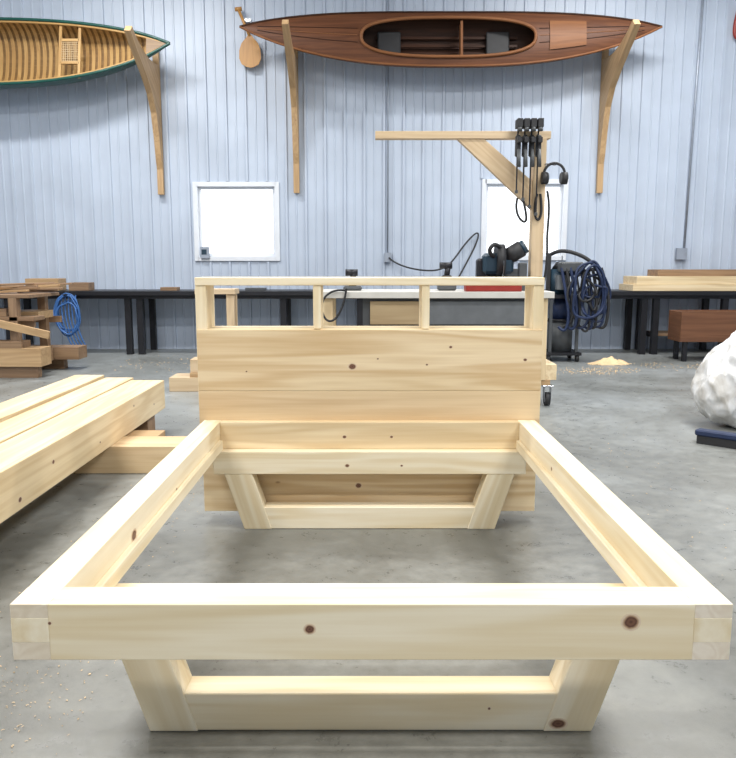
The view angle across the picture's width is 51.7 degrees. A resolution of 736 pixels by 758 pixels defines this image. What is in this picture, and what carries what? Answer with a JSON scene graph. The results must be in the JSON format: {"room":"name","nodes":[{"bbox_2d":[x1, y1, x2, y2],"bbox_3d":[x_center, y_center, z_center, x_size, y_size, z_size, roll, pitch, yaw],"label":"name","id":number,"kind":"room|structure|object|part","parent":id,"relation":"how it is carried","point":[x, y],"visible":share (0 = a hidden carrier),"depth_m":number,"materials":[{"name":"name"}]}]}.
{"room":"woodworking shop","nodes":[
{"label":"woodworking shop","id":0,"kind":"room"},
{"bbox_2d":[0,0,735,348],"bbox_3d":[0.000,-3.566,11.888,18.000,6.200,0.230,0,9,0],"label":"wall","id":1,"kind":"structure","parent":0,"point":[80,201],"depth_m":11.81,"materials":[{"name":"metal"}]},
{"bbox_2d":[124,26,164,194],"bbox_3d":[-3.220,-3.848,11.005,0.090,2.180,1.429,0,9,0],"label":"wall bracket","id":2,"kind":"object","parent":1,"relation":"attached to","point":[149,70],"visible":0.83,"depth_m":11.36,"materials":[{"name":"brown wood"}]},
{"bbox_2d":[0,17,169,88],"bbox_3d":[-5.750,-4.778,11.187,5.763,1.001,0.573,0,9,0],"label":"canoe","id":3,"kind":"object","parent":2,"relation":"on","point":[34,52],"visible":0.94,"depth_m":11.31,"materials":[{"name":"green wood"}]},
{"bbox_3d":[-4.484,-4.771,11.071,0.040,0.800,0.025,0,-3,0],"label":"seat rail","id":4,"kind":"part","parent":3,"relation":"part of","materials":[{"name":"brown wood"}]},
{"bbox_3d":[-4.204,-4.771,11.071,0.040,0.800,0.025,0,-3,0],"label":"seat rail","id":5,"kind":"part","parent":3,"relation":"part of","materials":[{"name":"brown wood"}]},
{"bbox_3d":[-3.059,-4.840,11.043,0.330,0.326,0.022,0,-3,0],"label":"deck plate","id":6,"kind":"part","parent":3,"relation":"part of","materials":[{"name":"brown wood"}]},
{"bbox_3d":[-3.220,-3.949,11.678,0.090,2.180,0.069,0,9,0],"label":"post","id":7,"kind":"part","parent":2,"relation":"part of","materials":[{"name":"brown wood"}]},
{"bbox_2d":[192,182,199,260],"bbox_3d":[-2.705,-2.481,12.007,0.070,1.220,0.155,0,9,0],"label":"frame","id":8,"kind":"object","parent":1,"relation":"attached to","point":[194,187],"visible":0.82,"depth_m":11.94,"materials":[{"name":"white plastic"}]},
{"bbox_2d":[200,247,209,257],"bbox_3d":[-2.570,-1.992,11.979,0.140,0.180,0.044,0,9,0],"label":"electrical outlet","id":9,"kind":"object","parent":1,"relation":"attached to","point":[204,251],"visible":1,"depth_m":11.96,"materials":[{"name":"grey plastic"}]},
{"bbox_2d":[196,182,275,256],"bbox_3d":[-2.065,-2.516,12.002,1.250,1.150,0.155,0,9,0],"label":"window","id":10,"kind":"structure","parent":1,"relation":"in","point":[203,185],"depth_m":11.94,"materials":[{"name":"white plastic"}]},
{"bbox_3d":[-2.650,-2.486,12.039,0.040,1.080,0.050,0,9,0],"label":"sash","id":11,"kind":"part","parent":10,"relation":"part of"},
{"bbox_3d":[-2.065,-3.050,11.922,1.250,0.070,0.155,0,9,0],"label":"frame","id":12,"kind":"part","parent":10,"relation":"part of","materials":[{"name":"white plastic"}]},
{"bbox_3d":[-2.065,-3.001,11.962,1.150,0.040,0.050,0,9,0],"label":"sash","id":13,"kind":"part","parent":10,"relation":"part of","materials":[{"name":"white plastic"}]},
{"bbox_3d":[-2.065,-1.977,12.116,1.150,0.050,0.050,0,9,0],"label":"sash bottom","id":14,"kind":"part","parent":10,"relation":"part of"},
{"bbox_3d":[-1.480,-2.486,12.039,0.040,1.080,0.050,0,9,0],"label":"sash","id":15,"kind":"part","parent":10,"relation":"part of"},
{"bbox_2d":[198,257,276,260],"bbox_3d":[-2.065,-1.913,12.092,1.250,0.070,0.155,0,9,0],"label":"sill","id":16,"kind":"structure","parent":1,"relation":"attached to","point":[199,258],"depth_m":12.02,"materials":[{"name":"white plastic"}]},
{"bbox_2d":[235,7,260,67],"bbox_3d":[-1.804,-5.146,11.468,0.378,0.870,0.129,0,9,0],"label":"paddle","id":17,"kind":"object","parent":1,"relation":"attached to","point":[249,51],"visible":0.98,"depth_m":11.45,"materials":[{"name":"brown wood"}]},
{"bbox_3d":[-1.780,-4.943,11.464,0.330,0.470,0.020,0,9,0],"label":"blade","id":18,"kind":"part","parent":17,"relation":"part of","materials":[{"name":"brown wood"}]},
{"bbox_2d":[274,182,279,260],"bbox_3d":[-1.425,-2.481,12.007,0.070,1.220,0.155,0,9,0],"label":"frame","id":19,"kind":"object","parent":1,"relation":"attached to","point":[276,187],"visible":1,"depth_m":11.94,"materials":[{"name":"white plastic"}]},
{"bbox_2d":[282,20,299,192],"bbox_3d":[-1.110,-3.899,10.998,0.090,2.236,1.429,0,9,0],"label":"wall bracket","id":20,"kind":"object","parent":1,"relation":"attached to","point":[291,54],"visible":0.88,"depth_m":11.36,"materials":[{"name":"brown wood"}]},
{"bbox_3d":[-1.110,-4.000,11.670,0.090,2.236,0.069,0,9,0],"label":"post","id":21,"kind":"part","parent":20,"relation":"part of","materials":[{"name":"brown wood"}]},
{"bbox_2d":[239,11,662,67],"bbox_3d":[1.202,-4.941,11.111,6.118,0.800,0.478,0,9,2],"label":"kayak","id":22,"kind":"object","parent":20,"relation":"on","point":[410,39],"visible":0.96,"depth_m":10.99,"materials":[{"name":"brown wood"}]},
{"bbox_3d":[1.200,-5.211,11.014,6.128,0.242,0.032,0,0,0],"label":"rub rail","id":23,"kind":"part","parent":22,"relation":"part of","materials":[{"name":"brown wood"}]},
{"bbox_3d":[1.357,-4.930,11.071,0.035,0.510,0.160,0,0,0],"label":"seat","id":24,"kind":"part","parent":22,"relation":"part of","materials":[{"name":"brown wood"}]},
{"bbox_2d":[387,66,388,130],"label":"conduit","id":25,"kind":"object","parent":1,"relation":"attached to","point":[388,66],"depth_m":11.65,"materials":[{"name":"grey metal"}]},
{"bbox_2d":[384,140,441,270],"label":"wall outlet","id":26,"kind":"object","parent":1,"relation":"attached to","point":[387,256],"depth_m":11.86,"materials":[{"name":"grey metal"}]},
{"bbox_2d":[451,232,478,276],"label":"power cord","id":27,"kind":"object","parent":1,"relation":"attached to","point":[477,233],"depth_m":11.86,"materials":[{"name":"black rubber"}]},
{"bbox_3d":[1.032,-1.841,11.825,1.425,0.884,0.357,0,9,0],"label":"extension cord","id":28,"kind":"part","parent":27,"relation":"part of","materials":[{"name":"black rubber"}]},
{"bbox_2d":[480,179,486,258],"bbox_3d":[1.815,-2.506,12.004,0.070,1.250,0.155,0,9,0],"label":"frame","id":29,"kind":"object","parent":1,"relation":"attached to","point":[484,184],"visible":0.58,"depth_m":11.92,"materials":[{"name":"white plastic"}]},
{"bbox_2d":[485,179,562,255],"bbox_3d":[2.455,-2.541,11.998,1.250,1.180,0.155,0,9,0],"label":"window frame","id":30,"kind":"structure","parent":1,"relation":"in","point":[491,182],"depth_m":11.96,"materials":[{"name":"white plastic"}]},
{"bbox_3d":[1.870,-2.511,12.036,0.040,1.110,0.050,0,9,0],"label":"sash","id":31,"kind":"part","parent":30,"relation":"part of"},
{"bbox_3d":[2.455,-3.090,11.916,1.250,0.070,0.155,0,9,0],"label":"frame","id":32,"kind":"part","parent":30,"relation":"part of","materials":[{"name":"white plastic"}]},
{"bbox_3d":[2.455,-3.040,11.956,1.150,0.040,0.050,0,9,0],"label":"sash","id":33,"kind":"part","parent":30,"relation":"part of","materials":[{"name":"white plastic"}]},
{"bbox_3d":[3.040,-2.511,12.036,0.040,1.110,0.050,0,9,0],"label":"sash","id":34,"kind":"part","parent":30,"relation":"part of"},
{"bbox_2d":[519,256,562,259],"bbox_3d":[2.455,-1.923,12.091,1.250,0.070,0.155,0,9,0],"label":"sill","id":35,"kind":"structure","parent":1,"relation":"attached to","point":[524,257],"depth_m":12.02,"materials":[{"name":"white plastic"}]},
{"bbox_2d":[560,179,568,259],"bbox_3d":[3.095,-2.506,12.004,0.070,1.250,0.155,0,9,0],"label":"frame","id":36,"kind":"object","parent":1,"relation":"attached to","point":[565,186],"visible":0.66,"depth_m":11.94,"materials":[{"name":"white plastic"}]},
{"bbox_2d":[596,20,640,192],"bbox_3d":[3.600,-3.899,10.998,0.090,2.236,1.429,0,9,0],"label":"wall bracket","id":37,"kind":"object","parent":1,"relation":"attached to","point":[612,65],"visible":0.83,"depth_m":11.38,"materials":[{"name":"brown wood"}]},
{"bbox_3d":[3.600,-4.000,11.670,0.090,2.236,0.069,0,9,0],"label":"post","id":38,"kind":"part","parent":37,"relation":"part of","materials":[{"name":"brown wood"}]},
{"bbox_2d":[675,0,703,259],"bbox_3d":[4.964,-4.246,11.638,0.208,4.780,0.059,0,9,0],"label":"wall outlet","id":39,"kind":"object","parent":1,"relation":"attached to","point":[681,253],"visible":1,"depth_m":11.74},
{"bbox_2d":[733,14,735,38],"bbox_3d":[5.606,-5.377,11.457,0.195,0.508,0.082,0,9,0],"label":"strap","id":40,"kind":"object","parent":1,"relation":"hanging from","point":[734,23],"visible":1,"depth_m":11.45,"materials":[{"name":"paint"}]},
{"bbox_2d":[0,349,735,757],"bbox_3d":[0.000,0.872,3.872,18.000,0.200,17.400,0,9,0],"label":"floor","id":41,"kind":"structure","parent":0,"point":[649,708],"depth_m":3.42,"materials":[{"name":"concrete"}]},
{"bbox_2d":[0,282,86,377],"bbox_3d":[-5.150,-0.631,9.436,2.900,1.123,1.050,0,9,0],"label":"pile","id":42,"kind":"object","parent":41,"relation":"on","point":[19,358],"visible":1,"depth_m":9.09,"materials":[{"name":"brown wood"}]},
{"bbox_3d":[-4.200,-0.559,9.067,0.100,0.810,0.100,0,9,0],"label":"post","id":43,"kind":"part","parent":42,"relation":"part of","materials":[{"name":"brown wood"}]},
{"bbox_3d":[-4.200,-0.678,9.858,0.100,0.810,0.100,0,9,0],"label":"post","id":44,"kind":"part","parent":42,"relation":"part of","materials":[{"name":"brown wood"}]},
{"bbox_2d":[25,278,66,290],"bbox_3d":[-4.900,-1.440,11.564,0.500,0.180,0.300,0,9,0],"label":"wood offcut","id":45,"kind":"object","parent":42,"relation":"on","point":[28,280],"visible":0.6,"depth_m":11.42,"materials":[{"name":"brown wood"}]},
{"bbox_2d":[0,656,115,754],"bbox_3d":[-1.180,1.008,2.277,0.648,0.001,0.706,0,9,0],"label":"wood shavings","id":46,"kind":"object","parent":41,"relation":"on","point":[0,656],"visible":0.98,"depth_m":2.35},
{"bbox_2d":[0,375,186,523],"bbox_3d":[-1.830,0.480,4.430,1.540,0.410,4.220,0,9,0],"label":"stack","id":47,"kind":"object","parent":41,"relation":"on","point":[50,433],"visible":0.95,"depth_m":4.90,"materials":[{"name":"brown wood"}]},
{"bbox_2d":[169,357,197,391],"bbox_3d":[-1.660,-0.059,8.258,0.920,0.340,0.350,0,9,0],"label":"stack","id":48,"kind":"object","parent":41,"relation":"on","point":[179,382],"visible":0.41,"depth_m":8.11,"materials":[{"name":"brown wood"}]},
{"bbox_2d":[194,288,238,325],"bbox_3d":[-1.785,-0.544,9.070,0.470,1.060,0.300,0,9,0],"label":"trestle","id":49,"kind":"object","parent":41,"relation":"on","point":[231,293],"visible":0.23,"depth_m":8.91,"materials":[{"name":"brown wood"}]},
{"bbox_3d":[-1.615,-0.502,8.990,0.090,1.000,0.070,0,9,0],"label":"leg","id":50,"kind":"part","parent":49,"relation":"part of","materials":[{"name":"brown wood"}]},
{"bbox_3d":[-1.615,-0.527,9.158,0.090,1.000,0.070,0,9,0],"label":"leg","id":51,"kind":"part","parent":49,"relation":"part of","materials":[{"name":"brown wood"}]},
{"bbox_2d":[0,289,735,354],"bbox_3d":[0.000,-0.890,11.728,17.200,0.955,0.860,0,9,0],"label":"workbench","id":52,"kind":"object","parent":41,"relation":"on","point":[285,296],"visible":0.56,"depth_m":11.38,"materials":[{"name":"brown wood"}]},
{"bbox_3d":[-5.400,-0.816,11.451,0.090,0.890,0.090,0,9,0],"label":"leg","id":53,"kind":"part","parent":52,"relation":"part of","materials":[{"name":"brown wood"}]},
{"bbox_3d":[-5.400,-0.911,12.089,0.090,0.890,0.080,0,9,0],"label":"leg","id":54,"kind":"part","parent":52,"relation":"part of","materials":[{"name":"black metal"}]},
{"bbox_2d":[53,293,85,344],"bbox_3d":[-4.396,-0.875,11.202,0.459,0.792,0.175,0,9,0],"label":"air hose","id":55,"kind":"object","parent":52,"relation":"hanging from","point":[73,300],"visible":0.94,"depth_m":11.16,"materials":[{"name":"blue rubber"}]},
{"bbox_2d":[69,282,94,290],"bbox_3d":[-4.350,-1.407,11.544,0.300,0.120,0.250,0,9,0],"label":"wood offcut","id":56,"kind":"object","parent":52,"relation":"on","point":[77,286],"visible":0.98,"depth_m":11.42,"materials":[{"name":"brown wood"}]},
{"bbox_3d":[-3.600,-0.816,11.451,0.090,0.890,0.090,0,9,0],"label":"leg","id":57,"kind":"part","parent":52,"relation":"part of","materials":[{"name":"black metal"}]},
{"bbox_3d":[-3.420,-0.816,11.451,0.090,0.890,0.090,0,9,0],"label":"leg","id":58,"kind":"part","parent":52,"relation":"part of","materials":[{"name":"black metal"}]},
{"bbox_3d":[-3.420,-0.911,12.089,0.090,0.890,0.080,0,9,0],"label":"leg","id":59,"kind":"part","parent":52,"relation":"part of","materials":[{"name":"black metal"}]},
{"bbox_2d":[160,287,179,290],"bbox_3d":[-3.000,-1.369,11.524,0.250,0.050,0.200,0,9,0],"label":"wood offcut","id":60,"kind":"object","parent":52,"relation":"on","point":[161,288],"visible":1,"depth_m":11.43,"materials":[{"name":"brown wood"}]},
{"bbox_2d":[245,288,266,290],"bbox_3d":[-1.700,-1.364,11.525,0.300,0.040,0.200,0,9,0],"label":"wood offcut","id":61,"kind":"object","parent":52,"relation":"on","point":[246,289],"visible":1,"depth_m":11.43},
{"bbox_3d":[-1.270,-0.816,11.451,0.090,0.890,0.090,0,9,0],"label":"leg","id":62,"kind":"part","parent":52,"relation":"part of","materials":[{"name":"black metal"}]},
{"bbox_3d":[-1.270,-0.911,12.089,0.090,0.890,0.080,0,9,0],"label":"leg","id":63,"kind":"part","parent":52,"relation":"part of","materials":[{"name":"black metal"}]},
{"bbox_3d":[-0.120,-0.816,11.451,0.090,0.890,0.090,0,9,0],"label":"leg","id":64,"kind":"part","parent":52,"relation":"part of","materials":[{"name":"black metal"}]},
{"bbox_3d":[4.140,-0.911,12.089,0.090,0.890,0.080,0,9,0],"label":"leg","id":65,"kind":"part","parent":52,"relation":"part of","materials":[{"name":"black metal"}]},
{"bbox_3d":[4.320,-0.911,12.089,0.090,0.890,0.080,0,9,0],"label":"leg","id":66,"kind":"part","parent":52,"relation":"part of","materials":[{"name":"black metal"}]},
{"bbox_3d":[4.140,-0.816,11.451,0.090,0.890,0.090,0,9,0],"label":"leg","id":67,"kind":"part","parent":52,"relation":"part of","materials":[{"name":"black metal"}]},
{"bbox_3d":[4.320,-0.816,11.451,0.090,0.890,0.090,0,9,0],"label":"leg","id":68,"kind":"part","parent":52,"relation":"part of","materials":[{"name":"black metal"}]},
{"bbox_2d":[646,330,667,335],"bbox_3d":[5.860,-0.710,11.795,2.980,0.040,0.540,0,9,0],"label":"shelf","id":69,"kind":"object","parent":52,"relation":"attached to","point":[660,332],"depth_m":11.77,"materials":[{"name":"brown wood"}]},
{"bbox_2d":[619,269,735,290],"bbox_3d":[5.560,-1.504,11.540,3.280,0.314,0.630,0,9,0],"label":"boards","id":70,"kind":"object","parent":52,"relation":"on","point":[656,279],"visible":1,"depth_m":11.25,"materials":[{"name":"brown wood"}]},
{"bbox_3d":[5.350,-0.911,12.089,0.090,0.890,0.080,0,9,0],"label":"leg","id":71,"kind":"part","parent":52,"relation":"part of","materials":[{"name":"black metal"}]},
{"bbox_3d":[5.350,-0.816,11.451,0.090,0.890,0.090,0,9,0],"label":"leg","id":72,"kind":"part","parent":52,"relation":"part of","materials":[{"name":"black metal"}]},
{"bbox_2d":[194,277,544,510],"bbox_3d":[0.008,0.105,4.017,1.764,1.275,0.234,0,9,0],"label":"headboard","id":73,"kind":"object","parent":41,"relation":"on","point":[317,371],"visible":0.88,"depth_m":3.88,"materials":[{"name":"brown wood"}]},
{"bbox_3d":[0.008,-0.256,3.981,1.654,0.030,0.190,0,9,0],"label":"shelf","id":74,"kind":"part","parent":73,"relation":"part of","materials":[{"name":"brown wood"}]},
{"bbox_3d":[0.008,0.516,4.011,1.744,0.363,0.040,0,9,0],"label":"panel","id":75,"kind":"part","parent":73,"relation":"part of","materials":[{"name":"brown wood"}]},
{"bbox_3d":[0.008,-0.097,3.889,1.752,0.312,0.040,0,9,0],"label":"panel","id":76,"kind":"part","parent":73,"relation":"part of","materials":[{"name":"brown wood"}]},
{"bbox_3d":[0.008,0.199,3.933,1.752,0.284,0.040,0,9,0],"label":"panel","id":77,"kind":"part","parent":73,"relation":"part of","materials":[{"name":"brown wood"}]},
{"bbox_2d":[10,420,732,730],"bbox_3d":[0.008,0.642,2.892,1.704,0.547,2.150,0,9,0],"label":"frame","id":78,"kind":"object","parent":41,"relation":"on","point":[662,608],"visible":1,"depth_m":2.19,"materials":[{"name":"brown wood"}]},
{"bbox_3d":[-0.799,0.433,2.911,0.089,0.140,2.050,0,9,0],"label":"rail","id":79,"kind":"part","parent":78,"relation":"part of","materials":[{"name":"brown wood"}]},
{"bbox_3d":[-0.610,0.870,2.233,0.133,0.347,0.106,-18,8,3],"label":"leg","id":80,"kind":"part","parent":78,"relation":"part of","materials":[{"name":"brown wood"}]},
{"bbox_3d":[-0.610,0.618,3.915,0.133,0.347,0.096,-18,8,3],"label":"leg","id":81,"kind":"part","parent":78,"relation":"part of","materials":[{"name":"brown wood"}]},
{"bbox_3d":[0.008,0.285,3.900,1.526,0.140,0.050,0,9,0],"label":"rail","id":82,"kind":"part","parent":78,"relation":"part of","materials":[{"name":"brown wood"}]},
{"bbox_3d":[0.008,0.592,1.848,1.526,0.140,0.100,0,9,0],"label":"rail","id":83,"kind":"part","parent":78,"relation":"part of","materials":[{"name":"brown wood"}]},
{"bbox_3d":[0.625,0.618,3.915,0.133,0.347,0.096,18,8,-3],"label":"leg","id":84,"kind":"part","parent":78,"relation":"part of","materials":[{"name":"brown wood"}]},
{"bbox_3d":[0.625,0.870,2.233,0.133,0.347,0.106,18,8,-3],"label":"leg","id":85,"kind":"part","parent":78,"relation":"part of","materials":[{"name":"brown wood"}]},
{"bbox_3d":[0.816,0.433,2.911,0.089,0.140,2.050,0,9,0],"label":"rail","id":86,"kind":"part","parent":78,"relation":"part of","materials":[{"name":"brown wood"}]},
{"bbox_2d":[323,289,556,404],"bbox_3d":[0.665,-0.346,7.542,2.270,1.121,0.879,0,9,0],"label":"workbench","id":87,"kind":"object","parent":41,"relation":"on","point":[381,307],"visible":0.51,"depth_m":7.17,"materials":[{"name":"white laminate"}]},
{"bbox_3d":[-0.375,-0.379,7.229,0.090,0.780,0.090,0,9,0],"label":"post","id":88,"kind":"part","parent":87,"relation":"part of","materials":[{"name":"brown wood"}]},
{"bbox_3d":[-0.375,-0.477,7.881,0.090,0.780,0.090,0,9,0],"label":"post","id":89,"kind":"part","parent":87,"relation":"part of","materials":[{"name":"brown wood"}]},
{"bbox_3d":[-0.314,-0.684,7.062,0.247,0.311,0.045,-1,9,-8],"label":"bench cord","id":90,"kind":"part","parent":87,"relation":"part of","materials":[{"name":"black rubber"}]},
{"bbox_2d":[343,269,361,290],"bbox_3d":[-0.150,-0.970,7.438,0.180,0.205,0.160,0,9,0],"label":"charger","id":91,"kind":"object","parent":87,"relation":"on","point":[348,272],"visible":0.7,"depth_m":7.40,"materials":[{"name":"black plastic"}]},
{"bbox_3d":[0.250,-0.627,7.192,0.460,0.220,0.030,0,9,0],"label":"drawer","id":92,"kind":"part","parent":87,"relation":"part of","materials":[{"name":"beige wood"}]},
{"bbox_2d":[437,262,456,290],"bbox_3d":[0.770,-1.004,7.433,0.180,0.272,0.160,0,9,0],"label":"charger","id":93,"kind":"object","parent":87,"relation":"on","point":[447,266],"visible":0.88,"depth_m":7.39,"materials":[{"name":"black plastic"}]},
{"bbox_2d":[375,131,555,279],"bbox_3d":[0.930,-1.631,7.409,1.721,1.519,0.222,0,9,0],"label":"wooden post arm","id":94,"kind":"object","parent":87,"relation":"on","point":[475,142],"visible":0.92,"depth_m":7.37,"materials":[{"name":"brown wood"}]},
{"bbox_3d":[0.915,-2.355,7.352,1.690,0.070,0.100,0,9,0],"label":"arm","id":95,"kind":"part","parent":94,"relation":"part of","materials":[{"name":"brown wood"}]},
{"bbox_2d":[515,118,522,193],"bbox_3d":[1.430,-2.119,7.232,0.052,0.680,0.136,0,9,0],"label":"clamp","id":96,"kind":"object","parent":94,"relation":"hanging from","point":[519,122],"visible":1,"depth_m":7.20,"materials":[{"name":"black metal"}]},
{"bbox_3d":[1.430,-2.095,7.204,0.034,0.165,0.034,0,-6,0],"label":"handle","id":97,"kind":"part","parent":96,"relation":"part of","materials":[{"name":"metal"}]},
{"bbox_2d":[521,118,529,200],"bbox_3d":[1.495,-2.085,7.238,0.052,0.750,0.136,0,9,0],"label":"clamp","id":98,"kind":"object","parent":94,"relation":"hanging from","point":[526,121],"visible":0.98,"depth_m":7.20,"materials":[{"name":"black metal"}]},
{"bbox_3d":[1.495,-2.095,7.204,0.034,0.165,0.034,0,-6,0],"label":"handle","id":99,"kind":"part","parent":98,"relation":"part of","materials":[{"name":"grey metal"}]},
{"bbox_2d":[528,118,536,207],"bbox_3d":[1.560,-2.050,7.243,0.052,0.820,0.136,0,9,0],"label":"clamp","id":100,"kind":"object","parent":94,"relation":"hanging from","point":[533,121],"visible":0.98,"depth_m":7.20,"materials":[{"name":"black metal"}]},
{"bbox_3d":[1.560,-2.095,7.204,0.034,0.165,0.034,0,-6,0],"label":"handle","id":101,"kind":"part","parent":100,"relation":"part of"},
{"bbox_3d":[1.660,-1.603,7.465,0.120,1.449,0.120,0,9,0],"label":"post","id":102,"kind":"part","parent":94,"relation":"part of","materials":[{"name":"brown wood"}]},
{"bbox_2d":[534,118,543,215],"bbox_3d":[1.625,-2.015,7.248,0.052,0.890,0.136,0,9,0],"label":"clamp","id":103,"kind":"object","parent":94,"relation":"hanging from","point":[540,121],"visible":0.96,"depth_m":7.21,"materials":[{"name":"black metal"}]},
{"bbox_3d":[1.625,-2.095,7.204,0.034,0.165,0.034,0,-6,0],"label":"handle","id":104,"kind":"part","parent":103,"relation":"part of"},
{"bbox_2d":[540,162,567,183],"bbox_3d":[1.785,-1.971,7.278,0.242,0.210,0.116,0,9,0],"label":"ear muffs","id":105,"kind":"object","parent":94,"relation":"hanging from","point":[563,177],"visible":1,"depth_m":7.25,"materials":[{"name":"black plastic"}]},
{"bbox_2d":[540,172,547,183],"bbox_3d":[1.690,-1.925,7.285,0.052,0.116,0.116,0,9,0],"label":"cup","id":106,"kind":"object","parent":105,"relation":"on","point":[544,175],"depth_m":7.25,"materials":[{"name":"black plastic"}]},
{"bbox_2d":[559,173,562,183],"bbox_3d":[1.852,-1.925,7.285,0.016,0.100,0.100,0,9,0],"label":"cushion","id":107,"kind":"object","parent":105,"relation":"on","point":[561,174],"depth_m":7.27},
{"bbox_2d":[561,172,567,183],"bbox_3d":[1.880,-1.925,7.285,0.052,0.116,0.116,0,9,0],"label":"cup","id":108,"kind":"object","parent":105,"relation":"on","point":[564,175],"depth_m":7.24,"materials":[{"name":"black plastic"}]},
{"bbox_3d":[1.030,-0.627,7.192,0.900,0.220,0.030,0,9,0],"label":"drawer","id":109,"kind":"part","parent":87,"relation":"part of","materials":[{"name":"grey metal"}]},
{"bbox_2d":[464,285,521,291],"bbox_3d":[1.180,-0.895,7.197,0.520,0.126,0.180,0,9,0],"label":"tray","id":110,"kind":"object","parent":87,"relation":"on","point":[468,288],"visible":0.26,"depth_m":7.11,"materials":[{"name":"plastic"}]},
{"bbox_2d":[475,240,528,290],"bbox_3d":[1.315,-1.123,7.506,0.511,0.486,0.420,0,9,0],"label":"saw","id":111,"kind":"object","parent":87,"relation":"on","point":[499,263],"visible":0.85,"depth_m":7.37,"materials":[{"name":"metal"}]},
{"bbox_3d":[1.232,-1.242,7.343,0.176,0.148,0.075,-6,10,-34],"label":"handle","id":112,"kind":"part","parent":111,"relation":"part of","materials":[{"name":"black plastic"}]},
{"bbox_3d":[1.420,-1.227,7.420,0.193,0.160,0.160,-30,0,16],"label":"motor","id":113,"kind":"part","parent":111,"relation":"part of","materials":[{"name":"black plastic"}]},
{"bbox_3d":[1.645,-0.379,7.229,0.090,0.780,0.090,0,9,0],"label":"post","id":114,"kind":"part","parent":87,"relation":"part of","materials":[{"name":"brown wood"}]},
{"bbox_2d":[541,380,549,384],"bbox_3d":[0.660,-0.018,7.617,2.160,0.050,0.730,0,9,0],"label":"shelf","id":115,"kind":"object","parent":87,"relation":"attached to","point":[543,382],"depth_m":7.25,"materials":[{"name":"brown wood"}]},
{"bbox_2d":[546,249,610,361],"bbox_3d":[2.890,-1.024,10.600,0.881,1.554,0.730,0,9,0],"label":"shop vacuum","id":116,"kind":"object","parent":41,"relation":"on","point":[567,306],"visible":1,"depth_m":10.39,"materials":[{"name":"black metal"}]},
{"bbox_3d":[2.525,-1.472,10.634,0.050,0.570,0.070,0,9,0],"label":"handle arm","id":117,"kind":"part","parent":116,"relation":"part of","materials":[{"name":"black rubber"}]},
{"bbox_3d":[2.540,-0.755,10.575,0.040,0.770,0.040,0,9,0],"label":"stand leg","id":118,"kind":"part","parent":116,"relation":"part of","materials":[{"name":"black metal"}]},
{"bbox_3d":[2.690,-1.365,10.665,0.280,0.350,0.280,0,9,0],"label":"motor","id":119,"kind":"part","parent":116,"relation":"part of","materials":[{"name":"blue plastic"}]},
{"bbox_3d":[2.720,-1.167,10.695,0.440,0.050,0.440,0,9,0],"label":"panel","id":120,"kind":"part","parent":116,"relation":"part of","materials":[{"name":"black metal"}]},
{"bbox_3d":[2.910,-0.755,10.575,0.040,0.770,0.040,0,9,0],"label":"stand leg","id":121,"kind":"part","parent":116,"relation":"part of","materials":[{"name":"metal"}]},
{"bbox_2d":[566,367,639,373],"bbox_3d":[2.923,-0.110,9.714,1.180,0.005,0.680,0,9,0],"label":"wood shavings","id":122,"kind":"object","parent":41,"relation":"on","point":[600,367],"visible":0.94,"depth_m":9.69},
{"bbox_2d":[587,356,631,364],"bbox_3d":[3.308,-0.259,10.376,0.624,0.109,0.320,0,9,0],"label":"pile","id":123,"kind":"object","parent":41,"relation":"on","point":[610,360],"visible":1,"depth_m":10.31,"materials":[{"name":"beige wood"}]},
{"bbox_2d":[668,310,735,361],"bbox_3d":[4.965,-0.615,10.753,1.270,0.700,0.450,0,9,0],"label":"wooden crate","id":124,"kind":"object","parent":41,"relation":"on","point":[684,326],"visible":0.98,"depth_m":10.52,"materials":[{"name":"brown wood"}]},
{"bbox_3d":[4.430,-0.429,10.927,0.060,0.280,0.060,0,9,0],"label":"leg","id":125,"kind":"part","parent":124,"relation":"part of","materials":[{"name":"black metal"}]},
{"bbox_3d":[4.430,-0.386,10.640,0.060,0.280,0.060,0,9,0],"label":"leg","id":126,"kind":"part","parent":124,"relation":"part of","materials":[{"name":"black metal"}]},
{"bbox_2d":[691,331,735,427],"bbox_3d":[3.231,-0.169,6.302,1.019,1.136,0.849,0,9,0],"label":"bag","id":127,"kind":"object","parent":41,"relation":"on","point":[713,385],"visible":1,"depth_m":6.18,"materials":[{"name":"white plastic"}]},
{"bbox_2d":[695,428,735,448],"bbox_3d":[3.156,0.487,5.382,1.559,0.114,0.236,4,9,26],"label":"push broom","id":128,"kind":"object","parent":41,"relation":"on","point":[717,438],"visible":1,"depth_m":5.66,"materials":[{"name":"blue plastic"}]}
]}

